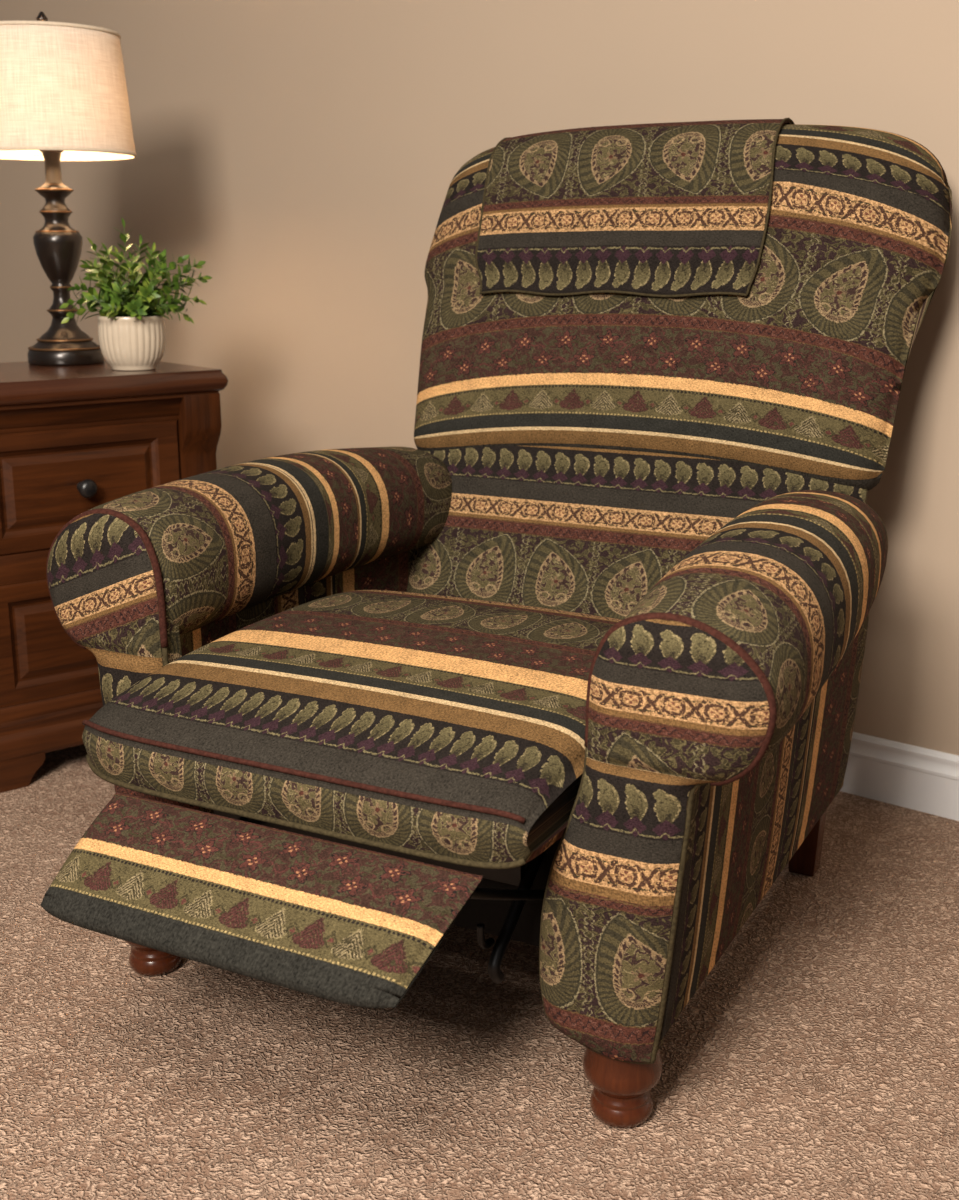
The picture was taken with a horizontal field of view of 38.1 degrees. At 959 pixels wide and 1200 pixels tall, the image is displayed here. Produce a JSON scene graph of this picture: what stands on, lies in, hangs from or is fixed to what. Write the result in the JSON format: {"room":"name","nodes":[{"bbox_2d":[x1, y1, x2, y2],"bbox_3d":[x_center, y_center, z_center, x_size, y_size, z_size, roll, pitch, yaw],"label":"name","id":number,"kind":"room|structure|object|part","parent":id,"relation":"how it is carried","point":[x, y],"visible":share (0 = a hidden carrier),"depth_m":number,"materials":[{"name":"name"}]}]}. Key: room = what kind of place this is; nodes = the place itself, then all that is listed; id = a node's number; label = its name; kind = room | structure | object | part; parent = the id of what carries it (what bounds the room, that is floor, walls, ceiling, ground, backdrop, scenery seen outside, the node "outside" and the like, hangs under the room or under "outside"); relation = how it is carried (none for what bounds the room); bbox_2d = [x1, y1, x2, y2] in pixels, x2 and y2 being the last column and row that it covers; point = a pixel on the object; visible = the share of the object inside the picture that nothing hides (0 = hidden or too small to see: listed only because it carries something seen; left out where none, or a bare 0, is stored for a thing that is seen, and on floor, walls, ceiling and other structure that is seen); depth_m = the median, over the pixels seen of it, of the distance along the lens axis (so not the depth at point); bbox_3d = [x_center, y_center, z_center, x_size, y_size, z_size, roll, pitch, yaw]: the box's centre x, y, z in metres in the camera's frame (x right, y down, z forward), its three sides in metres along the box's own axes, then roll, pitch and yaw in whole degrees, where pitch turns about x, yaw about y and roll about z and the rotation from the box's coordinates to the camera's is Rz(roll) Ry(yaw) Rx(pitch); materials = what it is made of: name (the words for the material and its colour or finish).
{"room":"living room","nodes":[
{"label":"living room","id":0,"kind":"room"},
{"bbox_2d":[0,744,958,1199],"bbox_3d":[-0.500,0.556,1.686,9.000,0.001,10.000,0,14,0],"label":"floor","id":1,"kind":"structure","parent":0,"point":[817,1058],"depth_m":1.67,"materials":[{"name":"carpet"}]},
{"bbox_2d":[0,358,228,792],"bbox_3d":[-0.841,-0.079,2.713,0.586,0.732,0.448,-11,18,-38],"label":"nightstand","id":2,"kind":"object","parent":1,"relation":"on","point":[76,439],"visible":0.47,"depth_m":2.53,"materials":[{"name":"brown wood"}]},
{"bbox_3d":[-0.732,0.058,2.608,0.396,0.227,0.029,-11,18,-38],"label":"drawer","id":3,"kind":"part","parent":2,"relation":"part of","materials":[{"name":"brown wood"}]},
{"bbox_3d":[-0.721,0.212,2.633,0.572,0.094,0.064,-11,18,-38],"label":"moulding","id":4,"kind":"part","parent":2,"relation":"part of","materials":[{"name":"brown wood"}]},
{"bbox_2d":[0,11,136,365],"bbox_3d":[-0.826,-0.792,2.701,0.320,0.656,0.320,-2,14,-7],"label":"table lamp","id":5,"kind":"object","parent":2,"relation":"on","point":[64,95],"visible":0.98,"depth_m":2.57,"materials":[{"name":"beige fabric"}]},
{"bbox_2d":[39,150,62,152],"bbox_3d":[-0.826,-0.874,2.681,0.048,0.020,0.048,0,14,0],"label":"socket","id":6,"kind":"object","parent":5,"relation":"attached to","point":[43,151],"depth_m":2.67,"materials":[{"name":"brown metal"}]},
{"bbox_3d":[-0.826,-1.071,2.631,0.286,0.007,0.286,0,14,0],"label":"trim","id":7,"kind":"part","parent":5,"relation":"part of","materials":[{"name":"beige fabric"}]},
{"bbox_3d":[-0.826,-0.966,2.658,0.316,0.216,0.316,0,14,0],"label":"lamp shade","id":8,"kind":"part","parent":5,"relation":"part of","materials":[{"name":"white fabric"}]},
{"bbox_3d":[-0.826,-0.861,2.684,0.320,0.007,0.320,0,14,0],"label":"trim","id":9,"kind":"part","parent":5,"relation":"part of","materials":[{"name":"beige fabric"}]},
{"bbox_3d":[-0.713,-0.203,2.518,0.035,0.035,0.038,-11,18,-38],"label":"knob","id":10,"kind":"part","parent":2,"relation":"part of","materials":[{"name":"black metal"}]},
{"bbox_3d":[-0.732,-0.208,2.542,0.396,0.215,0.029,-11,18,-38],"label":"drawer","id":11,"kind":"part","parent":2,"relation":"part of","materials":[{"name":"brown wood"}]},
{"bbox_3d":[-0.726,-0.340,2.501,0.552,0.044,0.048,-11,18,-38],"label":"cornice","id":12,"kind":"part","parent":2,"relation":"part of","materials":[{"name":"brown wood"}]},
{"bbox_2d":[60,217,211,370],"bbox_3d":[-0.640,-0.570,2.592,0.284,0.278,0.179,0,14,0],"label":"potted plant","id":13,"kind":"object","parent":2,"relation":"on","point":[131,325],"visible":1,"depth_m":2.58,"materials":[{"name":"green plant"}]},
{"bbox_3d":[-0.655,-0.486,2.624,0.124,0.100,0.123,0,14,0],"label":"pot","id":14,"kind":"part","parent":13,"relation":"part of","materials":[{"name":"ceramic"}]},
{"bbox_3d":[-0.642,-0.601,2.586,0.246,0.175,0.141,0,14,0],"label":"stem","id":15,"kind":"part","parent":13,"relation":"part of","materials":[{"name":"green plant"}]},
{"bbox_2d":[40,124,951,1127],"bbox_3d":[0.031,-0.091,1.914,1.023,1.145,1.321,7,16,27],"label":"recliner","id":16,"kind":"object","parent":1,"relation":"on","point":[572,671],"visible":0.98,"depth_m":1.73,"materials":[{"name":"fabric"}]},
{"bbox_3d":[-0.467,0.141,1.854,0.240,0.522,0.054,7,16,27],"label":"arm panel","id":17,"kind":"part","parent":16,"relation":"part of","materials":[{"name":"fabric"}]},
{"bbox_3d":[-0.443,0.444,1.889,0.090,0.118,0.090,7,16,27],"label":"leg","id":18,"kind":"part","parent":16,"relation":"part of","materials":[{"name":"brown wood"}]},
{"bbox_3d":[-0.272,0.108,2.160,0.139,0.421,0.715,7,16,27],"label":"panel","id":19,"kind":"part","parent":16,"relation":"part of","materials":[{"name":"fabric"}]},
{"bbox_2d":[82,590,621,862],"bbox_3d":[-0.041,0.111,1.854,0.610,0.151,0.810,7,16,27],"label":"seat cushion","id":20,"kind":"object","parent":16,"relation":"on","point":[447,729],"depth_m":1.58,"materials":[{"name":"fabric"}]},
{"bbox_3d":[0.049,0.225,2.029,0.600,0.205,0.675,7,16,27],"label":"frame","id":21,"kind":"part","parent":16,"relation":"part of","materials":[{"name":"black metal"}]},
{"bbox_3d":[0.161,0.526,1.565,0.090,0.118,0.090,7,16,27],"label":"leg","id":22,"kind":"part","parent":16,"relation":"part of","materials":[{"name":"brown wood"}]},
{"bbox_2d":[475,118,793,296],"bbox_3d":[0.251,-0.646,2.303,0.514,0.275,0.225,7,16,27],"label":"headrest cover","id":23,"kind":"object","parent":16,"relation":"on","point":[673,209],"visible":0.98,"depth_m":2.23,"materials":[{"name":"fabric"}]},
{"bbox_2d":[406,446,867,619],"bbox_3d":[0.213,-0.088,2.270,0.790,0.468,0.254,7,16,27],"label":"lumbar cushion","id":24,"kind":"object","parent":16,"relation":"on","point":[591,530],"depth_m":2.24,"materials":[{"name":"fabric"}]},
{"bbox_3d":[0.178,0.257,1.442,0.240,0.498,0.054,7,16,27],"label":"arm panel","id":25,"kind":"part","parent":16,"relation":"part of","materials":[{"name":"fabric"}]},
{"bbox_3d":[0.293,-0.487,2.283,0.895,0.557,0.272,7,16,27],"label":"backrest","id":26,"kind":"part","parent":16,"relation":"part of","materials":[{"name":"fabric"}]},
{"bbox_3d":[0.339,0.197,1.804,0.139,0.421,0.790,7,16,27],"label":"panel","id":27,"kind":"part","parent":16,"relation":"part of","materials":[{"name":"fabric"}]},
{"bbox_3d":[0.513,0.359,2.182,0.056,0.140,0.040,7,16,27],"label":"leg","id":28,"kind":"part","parent":16,"relation":"part of","materials":[{"name":"brown wood"}]},
{"bbox_2d":[0,0,958,754],"bbox_3d":[-0.463,-1.158,3.173,9.200,2.600,0.121,11,18,38],"label":"wall","id":29,"kind":"structure","parent":0,"point":[309,153],"depth_m":2.95,"materials":[{"name":"paint"}]},
{"bbox_2d":[840,732,958,820],"bbox_3d":[-0.505,0.061,3.425,9.200,0.112,0.016,11,18,38],"label":"baseboard","id":30,"kind":"structure","parent":29,"relation":"attached to","point":[909,776],"depth_m":2.44,"materials":[{"name":"white paint"}]}
]}

